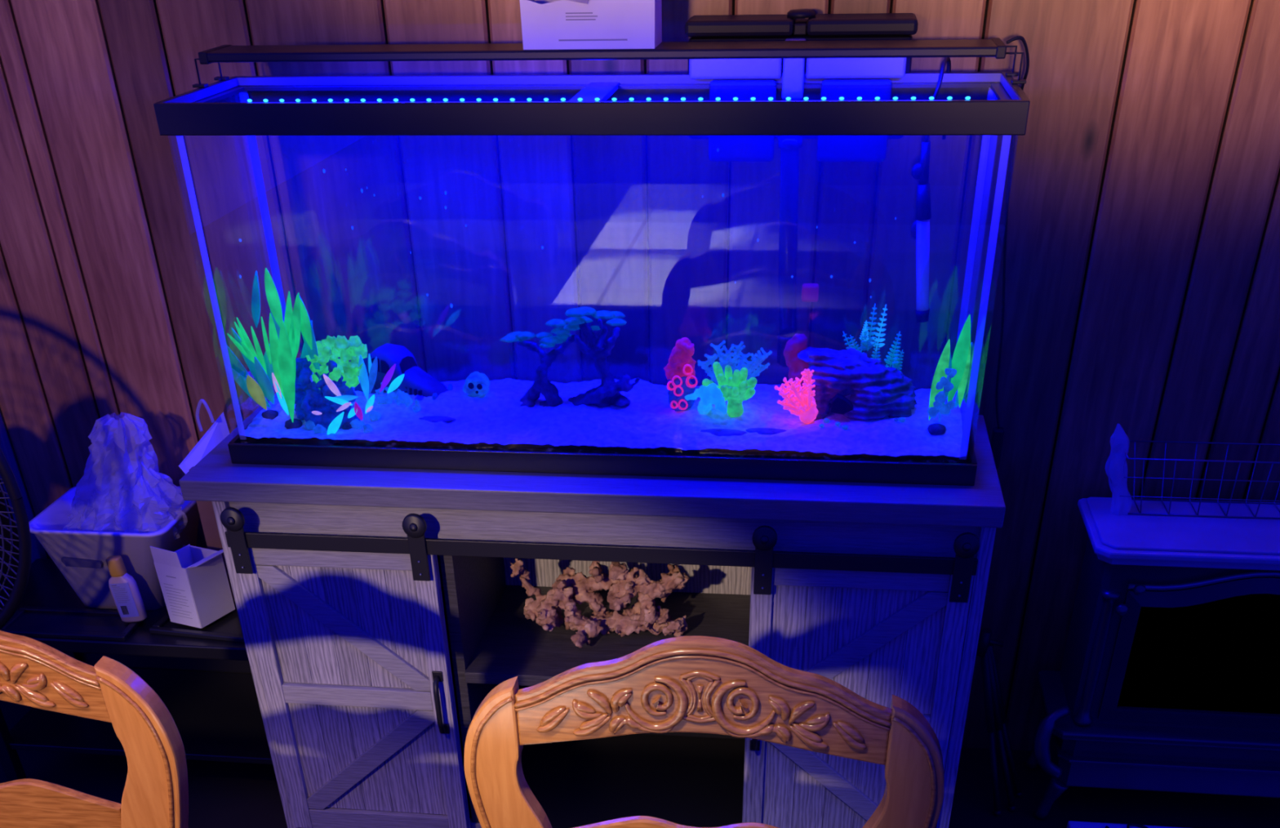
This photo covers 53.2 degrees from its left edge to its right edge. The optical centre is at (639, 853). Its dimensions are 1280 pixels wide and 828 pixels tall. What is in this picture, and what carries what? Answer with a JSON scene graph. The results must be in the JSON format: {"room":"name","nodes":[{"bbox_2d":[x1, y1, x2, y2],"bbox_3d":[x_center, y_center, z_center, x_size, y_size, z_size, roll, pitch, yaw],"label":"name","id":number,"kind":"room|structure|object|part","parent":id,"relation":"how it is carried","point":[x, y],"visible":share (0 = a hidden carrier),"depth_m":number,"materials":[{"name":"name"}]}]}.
{"room":"dining room","nodes":[
{"label":"dining room","id":0,"kind":"room"},
{"bbox_2d":[0,0,1279,751],"bbox_3d":[0.691,-1.240,2.077,4.110,2.500,0.050,4,38,7],"label":"wall","id":1,"kind":"structure","parent":0,"point":[1142,282],"depth_m":2.27,"materials":[{"name":"brown wood"}]},
{"bbox_2d":[0,480,18,588],"bbox_3d":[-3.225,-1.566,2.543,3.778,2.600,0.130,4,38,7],"label":"door","id":2,"kind":"structure","parent":1,"relation":"in","point":[6,534],"depth_m":2.96,"materials":[{"name":"black"}]},
{"bbox_2d":[0,408,48,563],"bbox_3d":[-1.347,-1.357,2.295,0.035,2.500,0.050,4,38,7],"label":"trim","id":3,"kind":"structure","parent":1,"relation":"attached to","point":[37,551],"depth_m":2.72,"materials":[{"name":"grey"}]},
{"bbox_2d":[0,699,1279,827],"bbox_3d":[-0.772,2.545,-0.702,5.900,0.050,9.560,4,38,7],"label":"floor","id":4,"kind":"structure","parent":0,"point":[222,794],"depth_m":2.68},
{"bbox_2d":[0,447,31,629],"bbox_3d":[-1.313,-0.468,2.321,0.620,1.058,0.250,4,38,7],"label":"round fan","id":5,"kind":"object","parent":4,"relation":"on","point":[15,598],"visible":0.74,"depth_m":2.15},
{"bbox_2d":[0,478,18,605],"bbox_3d":[-1.322,-0.621,2.159,0.601,0.601,0.052,4,38,7],"label":"grille","id":6,"kind":"object","parent":5,"relation":"attached to","point":[11,486],"depth_m":2.15,"materials":[{"name":"grey metal"}]},
{"bbox_2d":[0,630,188,827],"bbox_3d":[-0.779,0.245,1.466,0.526,0.956,0.487,4,38,7],"label":"dining chair","id":7,"kind":"object","parent":4,"relation":"on","point":[33,673],"visible":1,"depth_m":1.40,"materials":[{"name":"brown wood"}]},
{"bbox_3d":[-0.765,-0.221,1.362,0.382,0.077,0.005,4,38,7],"label":"moulding","id":8,"kind":"part","parent":7,"relation":"part of","materials":[{"name":"brown wood"}]},
{"bbox_3d":[-0.765,-0.217,1.367,0.381,0.075,0.004,4,38,7],"label":"moulding","id":9,"kind":"part","parent":7,"relation":"part of","materials":[{"name":"brown wood"}]},
{"bbox_3d":[-0.764,-0.210,1.381,0.380,0.132,0.014,4,38,7],"label":"crest rail","id":10,"kind":"part","parent":7,"relation":"part of","materials":[{"name":"brown wood"}]},
{"bbox_3d":[-0.760,-0.051,1.503,0.330,0.093,0.011,4,38,7],"label":"rail","id":11,"kind":"part","parent":7,"relation":"part of","materials":[{"name":"brown wood"}]},
{"bbox_3d":[-0.546,-0.018,1.480,0.054,0.426,0.005,4,38,7],"label":"moulding","id":12,"kind":"part","parent":7,"relation":"part of","materials":[{"name":"brown wood"}]},
{"bbox_3d":[-0.556,-0.032,1.489,0.095,0.433,0.027,4,38,7],"label":"post","id":13,"kind":"part","parent":7,"relation":"part of","materials":[{"name":"brown wood"}]},
{"bbox_2d":[0,558,272,781],"bbox_3d":[-1.015,-0.371,2.745,0.665,0.375,0.355,4,38,7],"label":"table","id":14,"kind":"object","parent":4,"relation":"on","point":[206,686],"visible":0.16,"depth_m":2.72,"materials":[{"name":"black paint"}]},
{"bbox_3d":[-1.346,-0.281,2.662,0.028,0.347,0.028,4,38,7],"label":"leg","id":15,"kind":"part","parent":14,"relation":"part of","materials":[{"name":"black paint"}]},
{"bbox_3d":[-1.304,-0.479,2.917,0.028,0.347,0.028,4,38,7],"label":"leg","id":16,"kind":"part","parent":14,"relation":"part of","materials":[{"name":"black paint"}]},
{"bbox_2d":[0,605,148,640],"bbox_3d":[-1.131,-0.459,2.547,0.270,0.010,0.110,4,38,7],"label":"serving tray","id":17,"kind":"object","parent":14,"relation":"on","point":[28,621],"visible":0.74,"depth_m":2.55,"materials":[{"name":"black"}]},
{"bbox_2d":[106,555,146,622],"bbox_3d":[-1.010,-0.518,2.507,0.060,0.132,0.036,4,38,7],"label":"lotion bottle","id":18,"kind":"object","parent":17,"relation":"on","point":[124,589],"visible":1,"depth_m":2.50,"materials":[{"name":"beige plastic"}]},
{"bbox_2d":[111,584,128,602],"bbox_3d":[-1.014,-0.507,2.497,0.030,0.038,0.003,3,38,6],"label":"print","id":19,"kind":"object","parent":18,"relation":"attached to","point":[119,592],"depth_m":2.50,"materials":[{"name":"grey paper"}]},
{"bbox_2d":[28,485,199,610],"bbox_3d":[-1.047,-0.623,2.619,0.291,0.177,0.242,4,38,7],"label":"storage bin","id":20,"kind":"object","parent":14,"relation":"on","point":[80,556],"visible":0.59,"depth_m":2.53,"materials":[{"name":"white plastic"}]},
{"bbox_2d":[62,498,92,530],"bbox_3d":[-1.101,-0.667,2.560,0.133,0.127,0.098,18,42,24],"label":"plastic bag","id":21,"kind":"object","parent":20,"relation":"in","point":[74,524],"visible":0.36,"depth_m":2.52,"materials":[{"name":"white plastic"}]},
{"bbox_2d":[71,412,185,547],"bbox_3d":[-1.051,-0.733,2.530,0.253,0.288,0.196,4,38,7],"label":"plastic bag","id":22,"kind":"object","parent":20,"relation":"in","point":[121,442],"visible":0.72,"depth_m":2.46,"materials":[{"name":"plastic"}]},
{"bbox_2d":[103,462,187,542],"bbox_3d":[-0.996,-0.692,2.529,0.190,0.179,0.142,4,38,7],"label":"plastic bag","id":23,"kind":"object","parent":20,"relation":"in","point":[155,493],"visible":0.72,"depth_m":2.49,"materials":[{"name":"plastic"}]},
{"bbox_2d":[8,667,272,764],"bbox_3d":[-1.014,-0.308,2.794,0.645,0.015,0.335,4,38,7],"label":"shelf","id":24,"kind":"object","parent":14,"relation":"attached to","point":[215,713],"depth_m":2.74,"materials":[{"name":"black paint"}]},
{"bbox_3d":[-0.993,-0.465,2.889,0.645,0.347,0.006,4,38,7],"label":"panel","id":25,"kind":"part","parent":14,"relation":"part of","materials":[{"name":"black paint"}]},
{"bbox_2d":[149,598,244,642],"bbox_3d":[-0.830,-0.490,2.578,0.225,0.010,0.225,7,38,11],"label":"serving tray","id":26,"kind":"object","parent":14,"relation":"on","point":[228,627],"visible":0.24,"depth_m":2.52,"materials":[{"name":"black"}]},
{"bbox_2d":[149,543,235,627],"bbox_3d":[-0.862,-0.534,2.493,0.108,0.161,0.098,15,40,20],"label":"box","id":27,"kind":"object","parent":26,"relation":"on","point":[193,581],"visible":0.99,"depth_m":2.49,"materials":[{"name":"grey cardboard"}]},
{"bbox_3d":[-0.895,-0.499,2.476,0.076,0.128,0.005,15,40,20],"label":"panel","id":28,"kind":"part","parent":27,"relation":"part of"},
{"bbox_3d":[-0.906,-0.533,2.520,0.003,0.128,0.096,18,42,24],"label":"panel","id":29,"kind":"part","parent":27,"relation":"part of","materials":[{"name":"white cardboard"}]},
{"bbox_3d":[-0.850,-0.548,2.539,0.076,0.126,0.005,15,40,20],"label":"panel","id":30,"kind":"part","parent":27,"relation":"part of","materials":[{"name":"white cardboard"}]},
{"bbox_3d":[-0.837,-0.515,2.495,0.003,0.128,0.096,18,42,24],"label":"panel","id":31,"kind":"part","parent":27,"relation":"part of","materials":[{"name":"white cardboard"}]},
{"bbox_2d":[178,398,234,598],"bbox_3d":[-0.772,-0.708,2.536,0.200,0.378,0.182,4,38,7],"label":"paper bag","id":32,"kind":"object","parent":14,"relation":"on","point":[218,431],"visible":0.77,"depth_m":2.48,"materials":[{"name":"white paper"}]},
{"bbox_3d":[-0.775,-0.623,2.517,0.171,0.267,0.003,4,38,7],"label":"panel","id":33,"kind":"part","parent":32,"relation":"part of","materials":[{"name":"white paper"}]},
{"bbox_2d":[178,399,1005,827],"bbox_3d":[-0.069,-0.396,2.433,1.342,0.760,0.442,4,38,7],"label":"base cabinet","id":34,"kind":"object","parent":4,"relation":"on","point":[378,609],"visible":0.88,"depth_m":2.21,"materials":[{"name":"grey wood"}]},
{"bbox_3d":[-0.682,-0.434,2.530,0.022,0.724,0.390,4,38,7],"label":"panel","id":35,"kind":"part","parent":34,"relation":"part of","materials":[{"name":"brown wood"}]},
{"bbox_3d":[-0.524,-0.508,2.183,0.282,0.038,0.013,4,38,7],"label":"rail","id":36,"kind":"part","parent":34,"relation":"part of","materials":[{"name":"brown wood"}]},
{"bbox_3d":[-0.518,-0.289,2.351,0.282,0.038,0.013,4,38,7],"label":"rail","id":37,"kind":"part","parent":34,"relation":"part of","materials":[{"name":"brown wood"}]},
{"bbox_3d":[-0.517,-0.291,2.365,0.354,0.603,0.012,4,38,7],"label":"door","id":38,"kind":"part","parent":34,"relation":"part of","materials":[{"name":"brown wood"}]},
{"bbox_3d":[-0.513,-0.063,2.526,0.282,0.045,0.013,4,38,7],"label":"rail","id":39,"kind":"part","parent":34,"relation":"part of","materials":[{"name":"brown wood"}]},
{"bbox_3d":[-0.363,-0.267,2.317,0.018,0.130,0.028,4,38,7],"label":"handle","id":40,"kind":"part","parent":34,"relation":"part of","materials":[{"name":"black metal"}]},
{"bbox_3d":[-0.065,-0.025,2.528,1.254,0.055,0.020,4,38,7],"label":"rail","id":41,"kind":"part","parent":34,"relation":"part of","materials":[{"name":"grey wood"}]},
{"bbox_2d":[153,71,1030,485],"bbox_3d":[-0.067,-0.929,2.062,1.238,0.536,0.306,4,38,7],"label":"aquarium","id":42,"kind":"object","parent":34,"relation":"on","point":[997,109],"depth_m":1.98,"materials":[{"name":"black plastic"}]},
{"bbox_2d":[240,440,965,463],"bbox_3d":[-0.079,-0.652,2.106,1.205,0.032,0.001,4,38,7],"label":"gravel layer","id":43,"kind":"object","parent":42,"relation":"on","point":[393,444],"visible":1,"depth_m":2.09,"materials":[{"name":"brown gravel"}]},
{"bbox_2d":[244,373,962,457],"bbox_3d":[-0.063,-0.760,2.192,1.205,0.038,0.271,4,38,7],"label":"sand","id":44,"kind":"object","parent":42,"relation":"in","point":[497,416],"visible":0.66,"depth_m":2.15,"materials":[{"name":"white sand"}]},
{"bbox_2d":[217,267,288,419],"bbox_3d":[-0.655,-0.864,2.173,0.117,0.232,0.105,4,38,7],"label":"leaf plant","id":45,"kind":"object","parent":44,"relation":"on","point":[260,366],"visible":0.96,"depth_m":2.17,"materials":[{"name":"plastic"}]},
{"bbox_2d":[268,291,320,428],"bbox_3d":[-0.578,-0.828,2.146,0.073,0.217,0.070,4,38,7],"label":"leaf plant","id":46,"kind":"object","parent":44,"relation":"on","point":[284,350],"visible":0.92,"depth_m":2.12,"materials":[{"name":"plastic"}]},
{"bbox_2d":[294,355,360,429],"bbox_3d":[-0.547,-0.783,2.199,0.093,0.133,0.125,-27,45,-30],"label":"coral","id":47,"kind":"object","parent":44,"relation":"on","point":[308,397],"visible":0.65,"depth_m":2.18,"materials":[{"name":"blue"}]},
{"bbox_2d":[305,334,367,389],"bbox_3d":[-0.518,-0.814,2.183,0.122,0.145,0.096,4,38,7],"label":"coral","id":48,"kind":"object","parent":44,"relation":"on","point":[351,349],"visible":0.48,"depth_m":2.16,"materials":[{"name":"green plastic"}]},
{"bbox_2d":[311,353,404,435],"bbox_3d":[-0.475,-0.774,2.154,0.160,0.120,0.058,-12,39,-14],"label":"leaf plant","id":49,"kind":"object","parent":44,"relation":"on","point":[366,385],"visible":1,"depth_m":2.15,"materials":[{"name":"plastic"}]},
{"bbox_2d":[304,382,420,433],"bbox_3d":[-0.473,-0.760,2.201,0.192,0.055,0.109,-26,44,-28],"label":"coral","id":50,"kind":"object","parent":44,"relation":"on","point":[401,397],"visible":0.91,"depth_m":2.20,"materials":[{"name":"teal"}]},
{"bbox_2d":[354,342,453,399],"bbox_3d":[-0.415,-0.843,2.266,0.165,0.101,0.097,15,41,20],"label":"ornament","id":51,"kind":"object","parent":44,"relation":"on","point":[415,381],"visible":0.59,"depth_m":2.24,"materials":[{"name":"plastic"}]},
{"bbox_2d":[418,415,455,422],"bbox_3d":[-0.348,-0.744,2.191,0.068,0.008,0.022,4,38,7],"label":"flat stone","id":52,"kind":"object","parent":44,"relation":"on","point":[435,418],"visible":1,"depth_m":2.19,"materials":[{"name":"stone"}]},
{"bbox_2d":[462,371,490,396],"bbox_3d":[-0.284,-0.818,2.239,0.048,0.049,0.040,17,41,22],"label":"ornament","id":53,"kind":"object","parent":44,"relation":"on","point":[477,384],"visible":0.99,"depth_m":2.22,"materials":[{"name":"grey plastic"}]},
{"bbox_2d":[467,382,482,393],"bbox_3d":[-0.287,-0.809,2.224,0.026,0.017,0.009,12,40,17],"label":"socket","id":54,"kind":"object","parent":53,"relation":"attached to","point":[473,388],"depth_m":2.22,"materials":[{"name":"black"}]},
{"bbox_2d":[499,306,639,407],"bbox_3d":[-0.115,-0.832,2.161,0.230,0.180,0.085,4,38,7],"label":"ornament","id":55,"kind":"object","parent":44,"relation":"on","point":[607,393],"visible":0.98,"depth_m":2.16,"materials":[{"name":"plastic"}]},
{"bbox_2d":[663,337,697,411],"bbox_3d":[0.069,-0.801,2.159,0.060,0.135,0.036,4,38,7],"label":"coral","id":56,"kind":"object","parent":44,"relation":"on","point":[680,370],"visible":0.93,"depth_m":2.15,"materials":[{"name":"red"}]},
{"bbox_2d":[684,382,727,413],"bbox_3d":[0.116,-0.759,2.142,0.073,0.065,0.051,11,39,16],"label":"coral","id":57,"kind":"object","parent":44,"relation":"on","point":[710,394],"visible":1,"depth_m":2.12,"materials":[{"name":"teal plastic"}]},
{"bbox_2d":[700,428,746,435],"bbox_3d":[0.135,-0.698,2.123,0.090,0.011,0.032,4,38,7],"label":"flat stone","id":58,"kind":"object","parent":44,"relation":"on","point":[717,432],"visible":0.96,"depth_m":2.12,"materials":[{"name":"stone"}]},
{"bbox_2d":[702,361,756,417],"bbox_3d":[0.150,-0.776,2.139,0.090,0.088,0.064,4,38,7],"label":"anemone","id":59,"kind":"object","parent":44,"relation":"on","point":[735,388],"visible":0.98,"depth_m":2.12,"materials":[{"name":"green plastic"}]},
{"bbox_2d":[697,340,772,385],"bbox_3d":[0.160,-0.825,2.179,0.127,0.096,0.056,4,38,7],"label":"branching coral","id":60,"kind":"object","parent":44,"relation":"on","point":[725,359],"visible":0.73,"depth_m":2.16,"materials":[{"name":"teal plastic"}]},
{"bbox_2d":[746,427,786,434],"bbox_3d":[0.209,-0.702,2.127,0.074,0.009,0.026,4,38,7],"label":"flat stone","id":61,"kind":"object","parent":44,"relation":"on","point":[759,430],"visible":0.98,"depth_m":2.12,"materials":[{"name":"stone"}]},
{"bbox_2d":[782,333,808,389],"bbox_3d":[0.282,-0.828,2.183,0.077,0.116,0.050,4,38,7],"label":"rock","id":62,"kind":"object","parent":44,"relation":"on","point":[797,342],"visible":0.37,"depth_m":2.16,"materials":[{"name":"red"}]},
{"bbox_2d":[774,368,817,423],"bbox_3d":[0.260,-0.758,2.119,0.075,0.094,0.047,4,38,7],"label":"branching coral","id":63,"kind":"object","parent":44,"relation":"on","point":[799,402],"visible":1,"depth_m":2.11,"materials":[{"name":"pink plastic"}]},
{"bbox_2d":[796,346,917,420],"bbox_3d":[0.364,-0.784,2.148,0.210,0.112,0.116,4,38,7],"label":"rock","id":64,"kind":"object","parent":44,"relation":"on","point":[877,391],"visible":0.91,"depth_m":2.12,"materials":[{"name":"black"}]},
{"bbox_2d":[818,417,905,429],"bbox_3d":[0.362,-0.729,2.134,0.145,0.022,0.082,-8,38,-8],"label":"pebbles","id":65,"kind":"object","parent":44,"relation":"on","point":[900,419],"visible":0.66,"depth_m":2.11,"materials":[{"name":"grey stone"}]},
{"bbox_2d":[842,303,904,371],"bbox_3d":[0.394,-0.848,2.161,0.105,0.151,0.032,4,38,7],"label":"fern plant","id":66,"kind":"object","parent":44,"relation":"on","point":[866,343],"visible":0.73,"depth_m":2.16,"materials":[{"name":"blue plant"}]},
{"bbox_2d":[927,368,956,422],"bbox_3d":[0.487,-0.739,2.067,0.042,0.102,0.058,4,38,7],"label":"stem","id":67,"kind":"object","parent":44,"relation":"on","point":[945,409],"visible":1,"depth_m":2.05,"materials":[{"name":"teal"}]},
{"bbox_3d":[0.490,-0.737,2.071,0.011,0.094,0.053,4,38,7],"label":"stem","id":68,"kind":"part","parent":67,"relation":"part of","materials":[{"name":"teal plastic"}]},
{"bbox_2d":[927,314,972,434],"bbox_3d":[0.507,-0.776,2.063,0.095,0.179,0.031,-26,44,-28],"label":"leaf plant","id":69,"kind":"object","parent":44,"relation":"on","point":[961,359],"visible":0.84,"depth_m":2.05,"materials":[{"name":"plastic"}]},
{"bbox_3d":[-0.060,-1.049,1.790,1.040,0.015,0.007,4,38,7],"label":"led strip","id":70,"kind":"part","parent":42,"relation":"part of","materials":[{"name":"plastic"}]},
{"bbox_2d":[192,37,1026,87],"bbox_3d":[-0.063,-1.196,1.936,1.260,0.047,0.106,4,38,7],"label":"light bar","id":71,"kind":"object","parent":42,"relation":"on","point":[995,47],"visible":0.99,"depth_m":1.90,"materials":[{"name":"black metal"}]},
{"bbox_3d":[-0.680,-1.207,1.976,0.026,0.039,0.020,4,38,7],"label":"wire leg","id":72,"kind":"part","parent":71,"relation":"part of","materials":[{"name":"black plastic"}]},
{"bbox_3d":[-0.669,-1.257,2.041,0.026,0.039,0.020,4,38,7],"label":"wire leg","id":73,"kind":"part","parent":71,"relation":"part of","materials":[{"name":"black plastic"}]},
{"bbox_2d":[519,0,662,49],"bbox_3d":[-0.071,-1.247,1.891,0.198,0.089,0.100,4,38,7],"label":"box","id":74,"kind":"object","parent":71,"relation":"on","point":[546,24],"visible":1,"depth_m":1.87,"materials":[{"name":"grey cardboard"}]},
{"bbox_3d":[-0.065,-1.276,1.929,0.196,0.088,0.002,4,38,7],"label":"panel","id":75,"kind":"part","parent":74,"relation":"part of","materials":[{"name":"white cardboard"}]},
{"bbox_3d":[0.026,-1.237,1.888,0.002,0.074,0.091,4,38,7],"label":"panel","id":76,"kind":"part","parent":74,"relation":"part of","materials":[{"name":"white cardboard"}]},
{"bbox_2d":[990,35,1029,468],"bbox_3d":[0.606,-0.971,2.155,0.036,0.700,0.172,27,46,32],"label":"power cord","id":77,"kind":"object","parent":71,"relation":"hanging from","point":[997,434],"visible":0.77,"depth_m":2.28,"materials":[{"name":"black plastic"}]},
{"bbox_3d":[0.547,-1.179,1.901,0.040,0.039,0.020,4,38,7],"label":"wire leg","id":78,"kind":"part","parent":71,"relation":"part of","materials":[{"name":"black plastic"}]},
{"bbox_3d":[0.537,-1.129,1.837,0.040,0.039,0.020,4,38,7],"label":"wire leg","id":79,"kind":"part","parent":71,"relation":"part of","materials":[{"name":"black plastic"}]},
{"bbox_2d":[684,8,918,367],"bbox_3d":[0.251,-1.085,2.111,0.354,0.511,0.158,4,38,7],"label":"filter","id":80,"kind":"object","parent":42,"relation":"attached to","point":[792,26],"visible":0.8,"depth_m":1.96,"materials":[{"name":"black plastic"}]},
{"bbox_3d":[0.250,-1.298,1.977,0.044,0.009,0.044,4,38,7],"label":"lid knob","id":81,"kind":"part","parent":80,"relation":"part of","materials":[{"name":"black plastic"}]},
{"bbox_3d":[0.251,-1.289,1.989,0.354,0.021,0.102,4,38,7],"label":"filter lid","id":82,"kind":"part","parent":80,"relation":"part of","materials":[{"name":"black plastic"}]},
{"bbox_2d":[911,57,951,322],"bbox_3d":[0.456,-1.055,2.046,0.052,0.373,0.080,4,38,7],"label":"heater","id":83,"kind":"object","parent":42,"relation":"attached to","point":[920,228],"visible":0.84,"depth_m":2.04,"materials":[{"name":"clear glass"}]},
{"bbox_3d":[0.466,-1.158,1.967,0.016,0.114,0.078,21,43,26],"label":"heater cord","id":84,"kind":"part","parent":83,"relation":"part of","materials":[{"name":"black plastic"}]},
{"bbox_3d":[0.535,-0.884,1.998,0.008,0.509,0.272,4,38,7],"label":"glass pane","id":85,"kind":"part","parent":42,"relation":"part of","materials":[{"name":"clear glass"}]},
{"bbox_3d":[-0.085,-0.837,1.957,1.222,0.509,0.008,4,38,7],"label":"glass pane","id":86,"kind":"part","parent":42,"relation":"part of","materials":[{"name":"clear glass"}]},
{"bbox_3d":[-0.067,-0.923,2.067,1.205,0.460,0.270,4,38,7],"label":"water","id":87,"kind":"object","parent":42,"relation":"in","visible":0},
{"bbox_2d":[239,147,896,307],"bbox_3d":[-0.110,-0.977,2.026,1.013,0.235,0.258,4,38,7],"label":"bubbles","id":88,"kind":"object","parent":87,"relation":"in","point":[717,148],"visible":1,"depth_m":1.99,"materials":[{"name":"blue"}]},
{"bbox_3d":[-0.023,-0.383,2.693,1.254,0.359,0.008,4,38,7],"label":"panel","id":89,"kind":"part","parent":34,"relation":"part of","materials":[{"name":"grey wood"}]},
{"bbox_2d":[510,557,689,648],"bbox_3d":[-0.073,-0.468,2.347,0.326,0.175,0.148,4,38,7],"label":"coral","id":90,"kind":"object","parent":34,"relation":"on","point":[571,588],"visible":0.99,"depth_m":2.36,"materials":[{"name":"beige stone"}]},
{"bbox_3d":[-0.078,-0.549,2.124,1.254,0.069,0.020,4,38,7],"label":"header rail","id":91,"kind":"part","parent":34,"relation":"part of","materials":[{"name":"brown wood"}]},
{"bbox_2d":[464,585,750,685],"bbox_3d":[-0.040,-0.412,2.438,0.516,0.022,0.359,4,38,7],"label":"shelf","id":92,"kind":"object","parent":34,"relation":"attached to","point":[508,645],"depth_m":2.42,"materials":[{"name":"brown wood"}]},
{"bbox_2d":[521,733,745,827],"bbox_3d":[-0.033,-0.144,2.644,0.516,0.020,0.359,4,38,7],"label":"shelf","id":93,"kind":"object","parent":34,"relation":"attached to","point":[691,780],"depth_m":2.64,"materials":[{"name":"black wood"}]},
{"bbox_3d":[-0.030,-0.658,2.481,1.254,0.334,0.008,4,38,7],"label":"panel","id":94,"kind":"part","parent":34,"relation":"part of","materials":[{"name":"brown wood"}]},
{"bbox_3d":[0.204,-0.231,2.252,0.018,0.130,0.028,4,38,7],"label":"handle","id":95,"kind":"part","parent":34,"relation":"part of","materials":[{"name":"black metal"}]},
{"bbox_3d":[0.367,-0.235,2.264,0.356,0.603,0.012,4,38,7],"label":"door","id":96,"kind":"part","parent":34,"relation":"part of","materials":[{"name":"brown wood"}]},
{"bbox_3d":[0.360,-0.451,2.082,0.284,0.038,0.013,4,38,7],"label":"rail","id":97,"kind":"part","parent":34,"relation":"part of","materials":[{"name":"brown wood"}]},
{"bbox_3d":[0.365,-0.233,2.250,0.284,0.038,0.013,4,38,7],"label":"rail","id":98,"kind":"part","parent":34,"relation":"part of","materials":[{"name":"grey wood"}]},
{"bbox_3d":[0.583,-0.353,2.386,0.022,0.724,0.390,4,38,7],"label":"panel","id":99,"kind":"part","parent":34,"relation":"part of","materials":[{"name":"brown wood"}]},
{"bbox_2d":[463,635,944,827],"bbox_3d":[0.046,0.298,1.371,0.526,0.956,0.487,4,38,7],"label":"dining chair","id":100,"kind":"object","parent":4,"relation":"on","point":[701,684],"visible":1,"depth_m":1.29,"materials":[{"name":"brown wood"}]},
{"bbox_3d":[-0.152,0.008,1.435,0.054,0.426,0.005,4,38,7],"label":"moulding","id":101,"kind":"part","parent":100,"relation":"part of","materials":[{"name":"brown wood"}]},
{"bbox_3d":[-0.138,-0.006,1.441,0.095,0.433,0.027,4,38,7],"label":"post","id":102,"kind":"part","parent":100,"relation":"part of","materials":[{"name":"brown wood"}]},
{"bbox_3d":[0.065,0.002,1.409,0.330,0.093,0.011,4,38,7],"label":"rail","id":103,"kind":"part","parent":100,"relation":"part of","materials":[{"name":"brown wood"}]},
{"bbox_3d":[0.060,-0.164,1.272,0.381,0.075,0.004,4,38,7],"label":"moulding","id":104,"kind":"part","parent":100,"relation":"part of","materials":[{"name":"brown wood"}]},
{"bbox_3d":[0.059,-0.169,1.268,0.382,0.077,0.005,4,38,7],"label":"moulding","id":105,"kind":"part","parent":100,"relation":"part of","materials":[{"name":"brown wood"}]},
{"bbox_3d":[0.061,-0.158,1.287,0.380,0.132,0.014,4,38,7],"label":"crest rail","id":106,"kind":"part","parent":100,"relation":"part of","materials":[{"name":"brown wood"}]},
{"bbox_3d":[0.269,0.020,1.395,0.095,0.433,0.027,4,38,7],"label":"post","id":107,"kind":"part","parent":100,"relation":"part of","materials":[{"name":"brown wood"}]},
{"bbox_3d":[0.279,0.035,1.386,0.054,0.426,0.005,4,38,7],"label":"moulding","id":108,"kind":"part","parent":100,"relation":"part of","materials":[{"name":"brown wood"}]},
{"bbox_2d":[1066,820,1183,827],"bbox_3d":[1.180,0.012,2.465,0.670,0.019,0.165,4,38,7],"label":"board","id":109,"kind":"object","parent":4,"relation":"on","point":[1071,824],"visible":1,"depth_m":2.55,"materials":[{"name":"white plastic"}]},
{"bbox_2d":[1105,822,1147,827],"bbox_3d":[0.979,-0.034,2.505,0.073,0.011,0.113,-17,40,-19],"label":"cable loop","id":110,"kind":"object","parent":109,"relation":"on","point":[1129,824],"visible":1,"depth_m":2.53,"materials":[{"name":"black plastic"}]},
{"bbox_2d":[1024,497,1279,818],"bbox_3d":[1.124,-0.341,2.453,0.711,0.595,0.271,4,38,7],"label":"electric stove","id":111,"kind":"object","parent":4,"relation":"on","point":[1168,678],"visible":1,"depth_m":2.38,"materials":[{"name":"metal"}]},
{"bbox_3d":[0.854,-0.225,2.721,0.057,0.094,0.040,4,38,7],"label":"leg","id":112,"kind":"part","parent":111,"relation":"part of","materials":[{"name":"black metal"}]},
{"bbox_3d":[0.830,-0.113,2.576,0.057,0.094,0.040,4,38,7],"label":"leg","id":113,"kind":"part","parent":111,"relation":"part of","materials":[{"name":"black metal"}]},
{"bbox_2d":[1105,423,1132,515],"bbox_3d":[0.867,-0.692,2.303,0.062,0.153,0.036,24,44,29],"label":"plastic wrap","id":114,"kind":"object","parent":111,"relation":"on","point":[1116,465],"visible":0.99,"depth_m":2.30,"materials":[{"name":"plastic"}]},
{"bbox_3d":[0.879,-0.456,2.292,0.044,0.062,0.016,4,38,7],"label":"door knob","id":115,"kind":"part","parent":111,"relation":"part of","materials":[{"name":"black metal"}]},
{"bbox_3d":[1.121,-0.571,2.292,0.622,0.034,0.245,4,38,7],"label":"plate","id":116,"kind":"part","parent":111,"relation":"part of","materials":[{"name":"ceramic"}]},
{"bbox_3d":[1.113,-0.366,2.344,0.472,0.305,0.016,4,38,7],"label":"door","id":117,"kind":"part","parent":111,"relation":"part of","materials":[{"name":"black ceramic"}]},
{"bbox_3d":[1.114,-0.368,2.347,0.424,0.257,0.004,4,38,7],"label":"glass","id":118,"kind":"part","parent":111,"relation":"part of","materials":[{"name":"black glass"}]},
{"bbox_2d":[1119,440,1279,519],"bbox_3d":[1.113,-0.669,2.303,0.492,0.108,0.093,4,38,7],"label":"wire basket","id":119,"kind":"object","parent":111,"relation":"on","point":[1200,500],"visible":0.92,"depth_m":2.31,"materials":[{"name":"grey metal"}]},
{"bbox_3d":[1.109,-0.475,2.245,0.480,0.045,0.010,4,38,7],"label":"arch moulding","id":120,"kind":"part","parent":111,"relation":"part of","materials":[{"name":"black ceramic"}]}
]}

